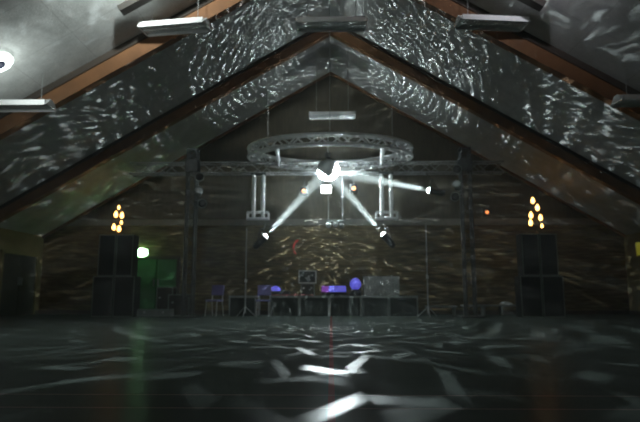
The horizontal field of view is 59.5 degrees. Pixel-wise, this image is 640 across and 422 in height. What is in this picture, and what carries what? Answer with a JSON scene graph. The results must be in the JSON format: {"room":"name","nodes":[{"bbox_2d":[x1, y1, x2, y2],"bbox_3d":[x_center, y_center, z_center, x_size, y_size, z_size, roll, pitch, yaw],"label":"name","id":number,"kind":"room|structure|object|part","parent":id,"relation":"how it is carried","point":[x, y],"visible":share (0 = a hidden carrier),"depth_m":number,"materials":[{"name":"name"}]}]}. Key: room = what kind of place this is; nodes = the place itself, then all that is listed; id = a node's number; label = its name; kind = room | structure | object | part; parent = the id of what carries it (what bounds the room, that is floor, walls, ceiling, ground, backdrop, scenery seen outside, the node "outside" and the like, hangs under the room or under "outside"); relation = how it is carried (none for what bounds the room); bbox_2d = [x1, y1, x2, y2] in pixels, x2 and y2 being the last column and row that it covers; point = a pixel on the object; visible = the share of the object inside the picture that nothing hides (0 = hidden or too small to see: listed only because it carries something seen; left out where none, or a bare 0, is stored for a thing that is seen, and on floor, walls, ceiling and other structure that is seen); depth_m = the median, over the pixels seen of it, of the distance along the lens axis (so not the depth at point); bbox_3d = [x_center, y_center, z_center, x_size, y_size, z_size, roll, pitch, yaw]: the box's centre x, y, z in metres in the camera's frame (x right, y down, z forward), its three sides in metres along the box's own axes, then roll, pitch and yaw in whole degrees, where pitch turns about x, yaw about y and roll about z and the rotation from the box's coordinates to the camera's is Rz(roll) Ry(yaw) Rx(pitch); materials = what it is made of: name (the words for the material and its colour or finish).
{"room":"entertainment venue","nodes":[
{"label":"entertainment venue","id":0,"kind":"room"},
{"bbox_2d":[0,228,43,309],"bbox_3d":[-9.330,0.283,6.211,0.200,2.484,24.000,0,-9,1],"label":"wall","id":1,"kind":"structure","parent":0,"point":[12,240],"depth_m":17.17,"materials":[{"name":"paint"}]},
{"bbox_2d":[0,249,38,315],"bbox_3d":[-8.976,2.160,16.694,0.110,1.880,2.000,0,-9,1],"label":"door","id":2,"kind":"structure","parent":1,"relation":"in","point":[18,270],"depth_m":16.62,"materials":[{"name":"paint"}]},
{"bbox_2d":[0,310,38,316],"bbox_3d":[-9.215,1.451,6.034,0.030,0.120,23.900,0,-9,1],"label":"baseboard","id":3,"kind":"structure","parent":1,"relation":"attached to","point":[36,311],"depth_m":17.25,"materials":[{"name":"brown"}]},
{"bbox_2d":[0,0,639,235],"bbox_3d":[0.118,-3.737,6.626,19.300,5.944,24.600,0,-9,1],"label":"ceiling","id":4,"kind":"structure","parent":0,"point":[53,38],"depth_m":13.51,"materials":[{"name":"grey paint"}]},
{"bbox_2d":[0,51,13,71],"bbox_3d":[-5.522,-2.553,9.594,0.456,0.325,0.518,1,-9,-4],"label":"ceiling lamp","id":5,"kind":"object","parent":4,"relation":"attached to","point":[6,60],"visible":1,"depth_m":9.59,"materials":[{"name":"white glass"}]},
{"bbox_2d":[0,73,56,111],"bbox_3d":[-5.731,-2.277,10.620,1.340,0.693,0.430,0,-9,1],"label":"fluorescent light","id":6,"kind":"object","parent":4,"relation":"hanging from","point":[28,105],"visible":1,"depth_m":10.56,"materials":[{"name":"silver metal"}]},
{"bbox_2d":[117,0,151,15],"bbox_3d":[-2.667,-4.109,10.075,1.864,1.164,0.200,0,-9,1],"label":"fluorescent light","id":7,"kind":"object","parent":4,"relation":"attached to","point":[127,6],"visible":1,"depth_m":9.97,"materials":[{"name":"silver metal"}]},
{"bbox_2d":[137,0,211,36],"bbox_3d":[-2.783,-3.910,10.776,1.340,0.891,0.430,-1,-9,9],"label":"fluorescent light","id":8,"kind":"object","parent":4,"relation":"hanging from","point":[195,24],"visible":1,"depth_m":10.70,"materials":[{"name":"silver metal"}]},
{"bbox_2d":[0,32,639,222],"bbox_3d":[0.282,-2.278,14.880,18.680,5.881,0.240,0,-9,1],"label":"roof beam","id":9,"kind":"structure","parent":4,"relation":"attached to","point":[526,134],"depth_m":14.85,"materials":[{"name":"brown wood"}]},
{"bbox_2d":[0,0,639,139],"bbox_3d":[0.208,-2.792,11.115,18.680,5.981,0.240,0,-9,1],"label":"roof beam","id":10,"kind":"structure","parent":4,"relation":"attached to","point":[594,82],"depth_m":11.09,"materials":[{"name":"brown wood"}]},
{"bbox_2d":[247,5,412,170],"bbox_3d":[0.286,-3.046,16.229,4.712,3.563,4.712,-3,-9,21],"label":"truss","id":11,"kind":"object","parent":4,"relation":"hanging from","point":[401,152],"visible":0.83,"depth_m":14.40,"materials":[{"name":"metal"}]},
{"bbox_3d":[-1.120,-1.498,15.169,0.140,0.161,1.745,0,-9,-1],"label":"leg","id":12,"kind":"part","parent":11,"relation":"part of","materials":[{"name":"metal"}]},
{"bbox_2d":[317,137,338,180],"bbox_3d":[0.257,-1.486,15.648,0.600,1.320,0.735,-6,-10,34],"label":"ball","id":13,"kind":"object","parent":11,"relation":"hanging from","point":[327,169],"visible":0.97,"depth_m":15.34,"materials":[{"name":"white metal"}]},
{"bbox_3d":[0.218,-1.523,15.597,0.170,0.180,0.170,0,-9,1],"label":"motor","id":14,"kind":"part","parent":13,"relation":"part of","materials":[{"name":"black metal"}]},
{"bbox_3d":[1.659,-1.506,15.115,0.140,0.161,1.745,0,-9,3],"label":"leg","id":15,"kind":"part","parent":11,"relation":"part of","materials":[{"name":"metal"}]},
{"bbox_2d":[296,0,366,31],"bbox_3d":[0.217,-4.542,10.841,1.340,2.080,0.430,0,-9,1],"label":"fluorescent light","id":16,"kind":"object","parent":4,"relation":"hanging from","point":[355,23],"visible":1,"depth_m":10.68,"materials":[{"name":"silver metal"}]},
{"bbox_2d":[309,49,355,119],"bbox_3d":[0.356,-3.738,16.331,1.340,2.078,0.430,0,-9,1],"label":"fluorescent light","id":17,"kind":"object","parent":4,"relation":"hanging from","point":[316,115],"visible":0.98,"depth_m":16.21,"materials":[{"name":"silver metal"}]},
{"bbox_2d":[42,71,625,238],"bbox_3d":[0.351,-1.899,18.382,18.680,5.591,0.100,0,-9,1],"label":"roof beam","id":18,"kind":"structure","parent":4,"relation":"attached to","point":[331,73],"depth_m":18.35,"materials":[{"name":"brown wood"}]},
{"bbox_2d":[454,0,530,31],"bbox_3d":[3.256,-3.915,10.657,1.340,0.825,0.430,1,-9,-5],"label":"fluorescent light","id":19,"kind":"object","parent":4,"relation":"hanging from","point":[464,21],"visible":1,"depth_m":10.58,"materials":[{"name":"silver metal"}]},
{"bbox_2d":[518,0,546,11],"bbox_3d":[3.032,-4.126,9.964,1.864,1.164,0.200,0,-9,1],"label":"bar","id":20,"kind":"object","parent":4,"relation":"attached to","point":[537,5],"visible":1,"depth_m":9.85,"materials":[{"name":"silver metal"}]},
{"bbox_2d":[610,69,639,106],"bbox_3d":[6.146,-2.315,10.390,1.340,0.661,0.430,0,-9,1],"label":"fluorescent light","id":21,"kind":"object","parent":4,"relation":"hanging from","point":[625,100],"visible":1,"depth_m":10.36,"materials":[{"name":"silver metal"}]},
{"bbox_2d":[0,314,639,421],"bbox_3d":[0.118,1.582,5.829,19.300,0.200,24.600,0,-9,1],"label":"floor","id":22,"kind":"structure","parent":0,"point":[54,367],"depth_m":4.56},
{"bbox_2d":[91,276,113,316],"bbox_3d":[-6.057,2.415,15.831,0.595,1.120,0.516,0,-9,1],"label":"speaker","id":23,"kind":"object","parent":22,"relation":"on","point":[103,286],"visible":0.79,"depth_m":15.58},
{"bbox_2d":[97,235,116,275],"bbox_3d":[-6.007,1.279,16.000,0.495,1.170,0.466,0,-9,1],"label":"loudspeaker","id":24,"kind":"object","parent":23,"relation":"on","point":[106,253],"visible":0.77,"depth_m":15.77,"materials":[{"name":"black paint"}]},
{"bbox_2d":[112,205,123,234],"bbox_3d":[-5.809,0.264,16.157,0.325,0.880,0.240,0,-9,1],"label":"lamp","id":25,"kind":"object","parent":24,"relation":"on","point":[121,216],"visible":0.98,"depth_m":16.10,"materials":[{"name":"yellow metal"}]},
{"bbox_2d":[112,276,140,316],"bbox_3d":[-5.457,2.413,15.819,0.595,1.120,0.516,0,-9,1],"label":"speaker","id":26,"kind":"object","parent":22,"relation":"on","point":[126,295],"visible":0.99,"depth_m":15.59},
{"bbox_2d":[113,277,133,315],"bbox_3d":[-5.462,2.376,15.572,0.515,1.060,0.016,0,-9,1],"label":"grille","id":27,"kind":"object","parent":26,"relation":"attached to","point":[123,295],"depth_m":15.56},
{"bbox_2d":[115,235,138,275],"bbox_3d":[-5.507,1.278,15.991,0.495,1.170,0.466,0,-9,1],"label":"loudspeaker","id":28,"kind":"object","parent":26,"relation":"on","point":[126,264],"visible":0.94,"depth_m":15.78,"materials":[{"name":"black paint"}]},
{"bbox_2d":[116,236,132,274],"bbox_3d":[-5.511,1.245,15.768,0.415,1.110,0.016,0,-9,1],"label":"grille","id":29,"kind":"object","parent":28,"relation":"attached to","point":[124,245],"depth_m":15.76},
{"bbox_2d":[137,309,173,316],"bbox_3d":[-4.664,2.888,15.884,0.950,0.200,0.366,0,-9,1],"label":"equipment case","id":30,"kind":"object","parent":22,"relation":"on","point":[140,312],"visible":0.97,"depth_m":15.73,"materials":[{"name":"grey"}]},
{"bbox_2d":[156,287,176,308],"bbox_3d":[-4.681,2.742,17.069,0.500,0.840,0.466,0,-9,1],"label":"equipment case","id":31,"kind":"object","parent":22,"relation":"on","point":[162,293],"visible":0.49,"depth_m":16.89,"materials":[{"name":"grey plastic"}]},
{"bbox_2d":[168,294,192,315],"bbox_3d":[-4.093,2.760,16.448,0.620,0.620,0.516,0,-9,1],"label":"equipment case","id":32,"kind":"object","parent":22,"relation":"on","point":[174,300],"visible":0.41,"depth_m":16.23,"materials":[{"name":"grey"}]},
{"bbox_2d":[173,148,201,317],"bbox_3d":[-3.597,0.574,15.560,0.620,4.680,0.620,0,-9,1],"label":"truss tower","id":33,"kind":"object","parent":22,"relation":"on","point":[191,165],"visible":0.95,"depth_m":15.51,"materials":[{"name":"grey metal"}]},
{"bbox_3d":[-3.597,2.869,15.216,0.620,0.040,0.620,0,-9,1],"label":"plate","id":34,"kind":"part","parent":33,"relation":"part of","materials":[{"name":"grey metal"}]},
{"bbox_3d":[-3.597,-1.710,15.903,0.300,0.060,0.300,0,-9,1],"label":"head plate","id":35,"kind":"part","parent":33,"relation":"part of","materials":[{"name":"grey metal"}]},
{"bbox_2d":[194,186,202,197],"bbox_3d":[-3.343,-0.520,15.400,0.249,0.286,0.415,2,-9,-16],"label":"can","id":36,"kind":"object","parent":33,"relation":"attached to","point":[198,190],"visible":1,"depth_m":15.27,"materials":[{"name":"grey metal"}]},
{"bbox_2d":[194,172,203,180],"bbox_3d":[-3.331,-0.916,15.472,0.277,0.261,0.371,1,-9,-9],"label":"can","id":37,"kind":"object","parent":33,"relation":"attached to","point":[199,176],"visible":1,"depth_m":15.32,"materials":[{"name":"grey metal"}]},
{"bbox_2d":[194,199,206,207],"bbox_3d":[-3.257,-0.182,15.380,0.298,0.261,0.452,4,-9,-25],"label":"can","id":38,"kind":"object","parent":33,"relation":"attached to","point":[202,203],"visible":1,"depth_m":15.21,"materials":[{"name":"grey metal"}]},
{"bbox_2d":[129,160,504,175],"bbox_3d":[-0.117,-1.221,16.064,10.666,0.348,0.348,0,-9,1],"label":"lighting truss","id":39,"kind":"object","parent":33,"relation":"attached to","point":[374,163],"visible":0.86,"depth_m":16.01,"materials":[{"name":"metal"}]},
{"bbox_2d":[246,172,269,219],"bbox_3d":[-1.726,-0.420,15.723,0.620,1.345,0.300,0,-9,1],"label":"frame","id":40,"kind":"object","parent":39,"relation":"hanging from","point":[254,174],"visible":1,"depth_m":15.66,"materials":[{"name":"metal"}]},
{"bbox_3d":[-1.726,0.114,15.643,0.616,0.176,0.296,0,-9,1],"label":"guard rail","id":41,"kind":"part","parent":40,"relation":"part of","materials":[{"name":"metal"}]},
{"bbox_3d":[-1.726,0.220,15.627,0.620,0.050,0.300,0,-9,1],"label":"foot plate","id":42,"kind":"part","parent":40,"relation":"part of","materials":[{"name":"metal"}]},
{"bbox_2d":[253,220,267,249],"bbox_3d":[-1.514,0.630,15.151,0.345,0.848,0.594,-6,-10,35],"label":"light","id":43,"kind":"object","parent":40,"relation":"hanging from","point":[263,238],"visible":1,"depth_m":14.95,"materials":[{"name":"black metal"}]},
{"bbox_2d":[300,173,307,195],"bbox_3d":[-0.453,-0.771,15.928,0.220,0.650,0.290,0,-9,1],"label":"light","id":44,"kind":"object","parent":39,"relation":"hanging from","point":[303,189],"visible":1,"depth_m":15.79,"materials":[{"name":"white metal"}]},
{"bbox_2d":[320,178,330,193],"bbox_3d":[0.176,-0.793,15.855,0.350,0.652,0.295,0,-9,1],"label":"lamp","id":45,"kind":"object","parent":39,"relation":"hanging from","point":[325,189],"visible":0.8,"depth_m":15.68,"materials":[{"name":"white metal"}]},
{"bbox_3d":[0.173,-0.609,15.694,0.270,0.220,0.030,0,-9,1],"label":"glass","id":46,"kind":"part","parent":45,"relation":"part of","materials":[{"name":"white glass"}]},
{"bbox_2d":[326,175,344,227],"bbox_3d":[0.434,-0.303,15.951,0.530,1.588,0.189,0,-9,1],"label":"hanging fixture","id":47,"kind":"object","parent":39,"relation":"hanging from","point":[335,222],"visible":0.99,"depth_m":15.81,"materials":[{"name":"grey metal"}]},
{"bbox_2d":[350,173,357,192],"bbox_3d":[0.957,-0.810,15.905,0.220,0.580,0.290,0,-9,1],"label":"light","id":48,"kind":"object","parent":39,"relation":"hanging from","point":[353,187],"visible":1,"depth_m":15.77,"materials":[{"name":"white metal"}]},
{"bbox_2d":[375,172,397,219],"bbox_3d":[1.853,-0.430,15.654,0.620,1.345,0.300,0,-9,1],"label":"frame","id":49,"kind":"object","parent":39,"relation":"hanging from","point":[381,199],"visible":1,"depth_m":15.60,"materials":[{"name":"metal"}]},
{"bbox_3d":[1.853,0.103,15.574,0.616,0.176,0.296,0,-9,1],"label":"guard rail","id":50,"kind":"part","parent":49,"relation":"part of","materials":[{"name":"metal"}]},
{"bbox_3d":[1.853,0.210,15.557,0.620,0.050,0.300,0,-9,1],"label":"foot plate","id":51,"kind":"part","parent":49,"relation":"part of","materials":[{"name":"metal"}]},
{"bbox_2d":[381,220,395,247],"bbox_3d":[1.739,0.612,15.093,0.336,0.809,0.589,5,-10,-31],"label":"light","id":52,"kind":"object","parent":49,"relation":"hanging from","point":[384,236],"visible":1,"depth_m":14.89,"materials":[{"name":"black metal"}]},
{"bbox_2d":[426,173,444,195],"bbox_3d":[3.077,-0.768,15.419,0.407,0.762,0.671,7,-11,-41],"label":"light","id":53,"kind":"object","parent":39,"relation":"hanging from","point":[431,190],"visible":1,"depth_m":15.22,"materials":[{"name":"black metal"}]},
{"bbox_2d":[205,285,223,315],"bbox_3d":[-3.088,2.622,16.425,0.400,0.892,0.466,-3,-9,18],"label":"chair","id":54,"kind":"object","parent":22,"relation":"on","point":[216,289],"visible":0.98,"depth_m":16.59,"materials":[{"name":"blue fabric"}]},
{"bbox_3d":[-3.032,2.354,16.639,0.400,0.299,0.081,-3,-9,18],"label":"backrest","id":55,"kind":"part","parent":54,"relation":"part of","materials":[{"name":"blue fabric"}]},
{"bbox_2d":[229,296,259,315],"bbox_3d":[-2.229,2.808,16.638,0.780,0.581,1.053,0,-9,1],"label":"stage platform","id":56,"kind":"object","parent":22,"relation":"on","point":[236,303],"visible":0.88,"depth_m":16.14,"materials":[{"name":"grey metal"}]},
{"bbox_3d":[-2.239,2.477,16.179,0.780,0.062,0.046,0,-9,1],"label":"rail","id":57,"kind":"part","parent":56,"relation":"part of","materials":[{"name":"grey metal"}]},
{"bbox_2d":[237,228,254,316],"bbox_3d":[-2.104,1.718,15.845,0.537,2.497,0.475,0,-9,1],"label":"pole stand","id":58,"kind":"object","parent":22,"relation":"on","point":[245,279],"visible":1,"depth_m":15.85,"materials":[{"name":"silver metal"}]},
{"bbox_2d":[256,285,270,315],"bbox_3d":[-1.641,2.601,16.290,0.400,0.892,0.466,0,-9,1],"label":"chair","id":59,"kind":"object","parent":22,"relation":"on","point":[262,289],"visible":0.84,"depth_m":16.46,"materials":[{"name":"blue fabric"}]},
{"bbox_3d":[-1.638,2.335,16.512,0.400,0.299,0.081,0,-9,1],"label":"backrest","id":60,"kind":"part","parent":59,"relation":"part of","materials":[{"name":"blue fabric"}]},
{"bbox_2d":[270,296,298,315],"bbox_3d":[-1.009,2.805,16.614,0.840,0.581,1.053,0,-9,1],"label":"stage platform","id":61,"kind":"object","parent":22,"relation":"on","point":[279,305],"visible":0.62,"depth_m":16.11,"materials":[{"name":"grey metal"}]},
{"bbox_2d":[271,286,289,294],"bbox_3d":[-1.189,2.380,16.709,0.580,0.290,0.300,0,-9,1],"label":"dome lamp","id":62,"kind":"object","parent":61,"relation":"on","point":[276,290],"visible":0.83,"depth_m":16.56,"materials":[{"name":"black paint"}]},
{"bbox_3d":[-1.019,2.474,16.155,0.840,0.062,0.046,0,-9,1],"label":"rail","id":63,"kind":"part","parent":61,"relation":"part of","materials":[{"name":"grey metal"}]},
{"bbox_2d":[272,295,312,295],"bbox_3d":[-0.796,2.451,16.319,1.213,0.028,0.126,0,-9,1],"label":"cable","id":64,"kind":"object","parent":61,"relation":"on","point":[272,295],"visible":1,"depth_m":16.32,"materials":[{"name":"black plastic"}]},
{"bbox_2d":[299,296,328,315],"bbox_3d":[-0.157,2.802,16.598,0.855,0.581,1.053,0,-9,1],"label":"stage platform","id":65,"kind":"object","parent":22,"relation":"on","point":[308,305],"visible":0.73,"depth_m":16.10,"materials":[{"name":"grey metal"}]},
{"bbox_3d":[-0.576,2.761,16.113,0.034,0.520,0.050,0,-9,1],"label":"leg","id":66,"kind":"part","parent":65,"relation":"part of","materials":[{"name":"grey metal"}]},
{"bbox_2d":[301,283,314,295],"bbox_3d":[-0.359,2.341,16.690,0.400,0.360,0.416,0,-9,1],"label":"equipment case","id":67,"kind":"object","parent":65,"relation":"on","point":[306,288],"visible":0.87,"depth_m":16.51,"materials":[{"name":"grey"}]},
{"bbox_2d":[299,270,316,283],"bbox_3d":[-0.369,1.974,16.745,0.520,0.380,0.416,0,-9,1],"label":"equipment case","id":68,"kind":"object","parent":67,"relation":"on","point":[305,276],"visible":0.98,"depth_m":16.57,"materials":[{"name":"black paint"}]},
{"bbox_3d":[-0.167,2.471,16.138,0.855,0.062,0.046,0,-9,1],"label":"rail","id":69,"kind":"part","parent":65,"relation":"part of","materials":[{"name":"grey metal"}]},
{"bbox_2d":[329,296,360,315],"bbox_3d":[0.733,2.800,16.581,0.915,0.581,1.053,0,-9,1],"label":"stage platform","id":70,"kind":"object","parent":22,"relation":"on","point":[338,305],"visible":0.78,"depth_m":16.08,"materials":[{"name":"grey"}]},
{"bbox_2d":[321,286,346,295],"bbox_3d":[0.410,2.368,16.628,0.760,0.290,0.400,0,-9,1],"label":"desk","id":71,"kind":"object","parent":70,"relation":"on","point":[325,290],"visible":1,"depth_m":16.46,"materials":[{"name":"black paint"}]},
{"bbox_3d":[0.155,2.316,16.631,0.210,0.168,0.360,0,-9,1],"label":"violet panel","id":72,"kind":"part","parent":71,"relation":"part of","materials":[{"name":"purple plastic"}]},
{"bbox_3d":[0.520,2.310,16.624,0.500,0.178,0.360,0,-9,1],"label":"blue panel","id":73,"kind":"part","parent":71,"relation":"part of","materials":[{"name":"blue plastic"}]},
{"bbox_3d":[0.723,2.469,16.121,0.915,0.062,0.046,0,-9,1],"label":"rail","id":74,"kind":"part","parent":70,"relation":"part of","materials":[{"name":"grey metal"}]},
{"bbox_2d":[350,278,360,295],"bbox_3d":[1.048,2.237,16.534,0.340,0.520,0.335,0,-9,1],"label":"globe lamp","id":75,"kind":"object","parent":70,"relation":"on","point":[355,284],"visible":1,"depth_m":16.42,"materials":[{"name":"blue glass"}]},
{"bbox_3d":[1.048,2.158,16.546,0.330,0.360,0.330,0,-9,1],"label":"globe","id":76,"kind":"part","parent":75,"relation":"part of","materials":[{"name":"blue glass"}]},
{"bbox_2d":[361,296,388,315],"bbox_3d":[1.593,2.797,16.564,0.795,0.581,1.053,0,-9,1],"label":"stage platform","id":77,"kind":"object","parent":22,"relation":"on","point":[370,305],"visible":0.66,"depth_m":16.06,"materials":[{"name":"grey metal"}]},
{"bbox_3d":[1.204,2.755,16.079,0.034,0.520,0.050,0,-9,1],"label":"leg","id":78,"kind":"part","parent":77,"relation":"part of","materials":[{"name":"grey metal"}]},
{"bbox_3d":[1.583,2.466,16.104,0.795,0.062,0.046,0,-9,1],"label":"rail","id":79,"kind":"part","parent":77,"relation":"part of","materials":[{"name":"grey metal"}]},
{"bbox_2d":[362,276,399,295],"bbox_3d":[1.811,2.230,16.701,1.070,0.584,0.602,0,-9,1],"label":"booth","id":80,"kind":"object","parent":77,"relation":"on","point":[372,285],"visible":1,"depth_m":16.43,"materials":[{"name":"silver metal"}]},
{"bbox_2d":[389,296,417,315],"bbox_3d":[2.407,2.795,16.548,0.825,0.581,1.053,0,-9,1],"label":"stage platform","id":81,"kind":"object","parent":22,"relation":"on","point":[398,305],"visible":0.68,"depth_m":16.05,"materials":[{"name":"grey metal"}]},
{"bbox_3d":[2.397,2.464,16.089,0.825,0.062,0.046,0,-9,1],"label":"rail","id":82,"kind":"part","parent":81,"relation":"part of","materials":[{"name":"grey metal"}]},
{"bbox_2d":[418,224,436,315],"bbox_3d":[3.035,1.661,15.802,0.537,2.597,0.475,0,-9,1],"label":"pole stand","id":83,"kind":"object","parent":22,"relation":"on","point":[427,277],"visible":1,"depth_m":15.79,"materials":[{"name":"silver metal"}]},
{"bbox_2d":[425,306,456,315],"bbox_3d":[3.581,2.948,16.579,0.900,0.282,0.320,0,-9,1],"label":"bench","id":84,"kind":"object","parent":22,"relation":"on","point":[452,307],"visible":0.8,"depth_m":16.44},
{"bbox_3d":[3.581,2.833,16.596,0.900,0.050,0.320,0,-9,1],"label":"seat","id":85,"kind":"part","parent":84,"relation":"part of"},
{"bbox_3d":[3.961,2.970,16.568,0.050,0.235,0.280,0,-9,1],"label":"leg","id":86,"kind":"part","parent":84,"relation":"part of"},
{"bbox_2d":[457,147,485,317],"bbox_3d":[4.062,0.552,15.412,0.620,4.680,0.620,0,-9,1],"label":"truss tower","id":87,"kind":"object","parent":22,"relation":"on","point":[466,164],"visible":0.96,"depth_m":15.38,"materials":[{"name":"grey metal"}]},
{"bbox_2d":[450,192,462,201],"bbox_3d":[3.711,-0.360,15.268,0.298,0.261,0.452,-4,-10,27],"label":"can","id":88,"kind":"object","parent":87,"relation":"attached to","point":[454,196],"visible":1,"depth_m":15.10,"materials":[{"name":"grey metal"}]},
{"bbox_2d":[452,164,461,173],"bbox_3d":[3.766,-1.114,15.366,0.276,0.261,0.379,-2,-9,14],"label":"can","id":89,"kind":"object","parent":87,"relation":"attached to","point":[456,169],"visible":1,"depth_m":15.21,"materials":[{"name":"grey metal"}]},
{"bbox_2d":[452,180,462,190],"bbox_3d":[3.757,-0.701,15.298,0.246,0.266,0.426,-3,-9,21],"label":"can","id":90,"kind":"object","parent":87,"relation":"attached to","point":[456,184],"visible":1,"depth_m":15.16,"materials":[{"name":"grey metal"}]},
{"bbox_3d":[4.062,-1.732,15.754,0.300,0.060,0.300,0,-9,1],"label":"head plate","id":91,"kind":"part","parent":87,"relation":"part of","materials":[{"name":"grey metal"}]},
{"bbox_3d":[4.062,2.846,15.068,0.620,0.040,0.620,0,-9,1],"label":"plate","id":92,"kind":"part","parent":87,"relation":"part of","materials":[{"name":"grey metal"}]},
{"bbox_2d":[461,305,515,315],"bbox_3d":[5.081,2.929,16.552,1.750,0.312,0.340,0,-9,1],"label":"bench","id":93,"kind":"object","parent":22,"relation":"on","point":[500,307],"visible":0.57,"depth_m":16.41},
{"bbox_3d":[4.821,2.953,16.554,0.050,0.265,0.300,0,-9,1],"label":"leg","id":94,"kind":"part","parent":93,"relation":"part of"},
{"bbox_3d":[5.081,2.799,16.572,1.750,0.050,0.340,0,-9,1],"label":"seat","id":95,"kind":"part","parent":93,"relation":"part of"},
{"bbox_3d":[5.341,2.951,16.544,0.050,0.265,0.300,0,-9,1],"label":"leg","id":96,"kind":"part","parent":93,"relation":"part of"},
{"bbox_2d":[500,301,512,304],"bbox_3d":[5.511,2.724,16.574,0.418,0.097,0.209,0,-9,1],"label":"cloth","id":97,"kind":"object","parent":93,"relation":"on","point":[503,302],"visible":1,"depth_m":16.51,"materials":[{"name":"white fabric"}]},
{"bbox_2d":[514,276,543,316],"bbox_3d":[5.811,2.380,15.600,0.595,1.120,0.516,0,-9,1],"label":"speaker","id":98,"kind":"object","parent":22,"relation":"on","point":[528,289],"visible":0.95,"depth_m":15.37},
{"bbox_2d":[516,234,540,275],"bbox_3d":[5.861,1.245,15.770,0.495,1.170,0.466,0,-9,1],"label":"loudspeaker","id":99,"kind":"object","parent":98,"relation":"on","point":[528,255],"visible":0.94,"depth_m":15.56,"materials":[{"name":"black paint"}]},
{"bbox_2d":[522,235,539,274],"bbox_3d":[5.856,1.212,15.547,0.415,1.110,0.016,0,-9,1],"label":"grille","id":100,"kind":"object","parent":99,"relation":"attached to","point":[530,243],"depth_m":15.54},
{"bbox_2d":[521,277,541,315],"bbox_3d":[5.806,2.343,15.353,0.515,1.060,0.016,0,-9,1],"label":"grille","id":101,"kind":"object","parent":98,"relation":"attached to","point":[531,287],"depth_m":15.35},
{"bbox_2d":[541,276,565,316],"bbox_3d":[6.411,2.379,15.589,0.595,1.120,0.516,0,-9,1],"label":"speaker","id":102,"kind":"object","parent":22,"relation":"on","point":[553,297],"visible":0.67,"depth_m":15.34},
{"bbox_2d":[538,234,558,275],"bbox_3d":[6.361,1.243,15.760,0.495,1.170,0.466,0,-9,1],"label":"loudspeaker","id":103,"kind":"object","parent":102,"relation":"on","point":[548,251],"visible":0.81,"depth_m":15.53,"materials":[{"name":"black paint"}]},
{"bbox_2d":[529,197,542,233],"bbox_3d":[6.132,0.131,15.940,0.391,1.080,0.240,0,-9,1],"label":"lamp","id":104,"kind":"object","parent":103,"relation":"on","point":[532,199],"visible":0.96,"depth_m":15.90,"materials":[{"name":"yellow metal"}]},
{"bbox_2d":[39,75,629,309],"bbox_3d":[0.355,-0.678,18.401,19.100,8.000,0.200,0,-9,1],"label":"wall","id":105,"kind":"structure","parent":0,"point":[591,258],"depth_m":18.12,"materials":[{"name":"brown wood"}]},
{"bbox_2d":[138,248,148,256],"bbox_3d":[-5.747,1.340,18.037,0.420,0.290,0.160,0,-9,1],"label":"lamp","id":106,"kind":"object","parent":105,"relation":"attached to","point":[142,252],"visible":0.7,"depth_m":18.00,"materials":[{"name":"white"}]},
{"bbox_2d":[137,256,180,308],"bbox_3d":[-5.246,2.363,17.909,1.500,1.840,0.110,0,-9,1],"label":"door","id":107,"kind":"structure","parent":105,"relation":"in","point":[166,269],"depth_m":17.95,"materials":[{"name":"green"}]},
{"bbox_2d":[66,218,600,225],"bbox_3d":[0.353,0.361,18.113,18.680,0.200,0.060,0,-9,1],"label":"trim","id":108,"kind":"structure","parent":105,"relation":"attached to","point":[509,221],"depth_m":18.09,"materials":[{"name":"brown wood"}]},
{"bbox_2d":[39,310,629,313],"bbox_3d":[0.353,3.201,17.703,18.680,0.120,0.030,0,-9,1],"label":"baseboard","id":109,"kind":"structure","parent":105,"relation":"attached to","point":[40,311],"depth_m":17.62,"materials":[{"name":"brown"}]},
{"bbox_2d":[484,208,489,216],"bbox_3d":[5.371,0.044,18.023,0.160,0.260,0.125,0,-9,1],"label":"wall lamp","id":110,"kind":"object","parent":105,"relation":"attached to","point":[486,210],"visible":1,"depth_m":18.00,"materials":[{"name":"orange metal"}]},
{"bbox_2d":[624,232,639,310],"bbox_3d":[9.566,0.228,5.844,0.200,2.484,24.000,0,-9,1],"label":"wall","id":111,"kind":"structure","parent":0,"point":[632,261],"depth_m":17.32,"materials":[{"name":"paint"}]},
{"bbox_2d":[630,311,639,314],"bbox_3d":[9.451,1.397,5.671,0.030,0.120,23.900,0,-9,1],"label":"baseboard","id":112,"kind":"structure","parent":111,"relation":"attached to","point":[631,312],"depth_m":17.15,"materials":[{"name":"brown"}]},
{"bbox_2d":[635,241,639,256],"bbox_3d":[9.652,1.137,16.882,0.051,0.460,0.420,0,-9,1],"label":"wall sign","id":113,"kind":"object","parent":111,"relation":"attached to","point":[637,242],"visible":1,"depth_m":16.95,"materials":[{"name":"yellow"}]}
]}

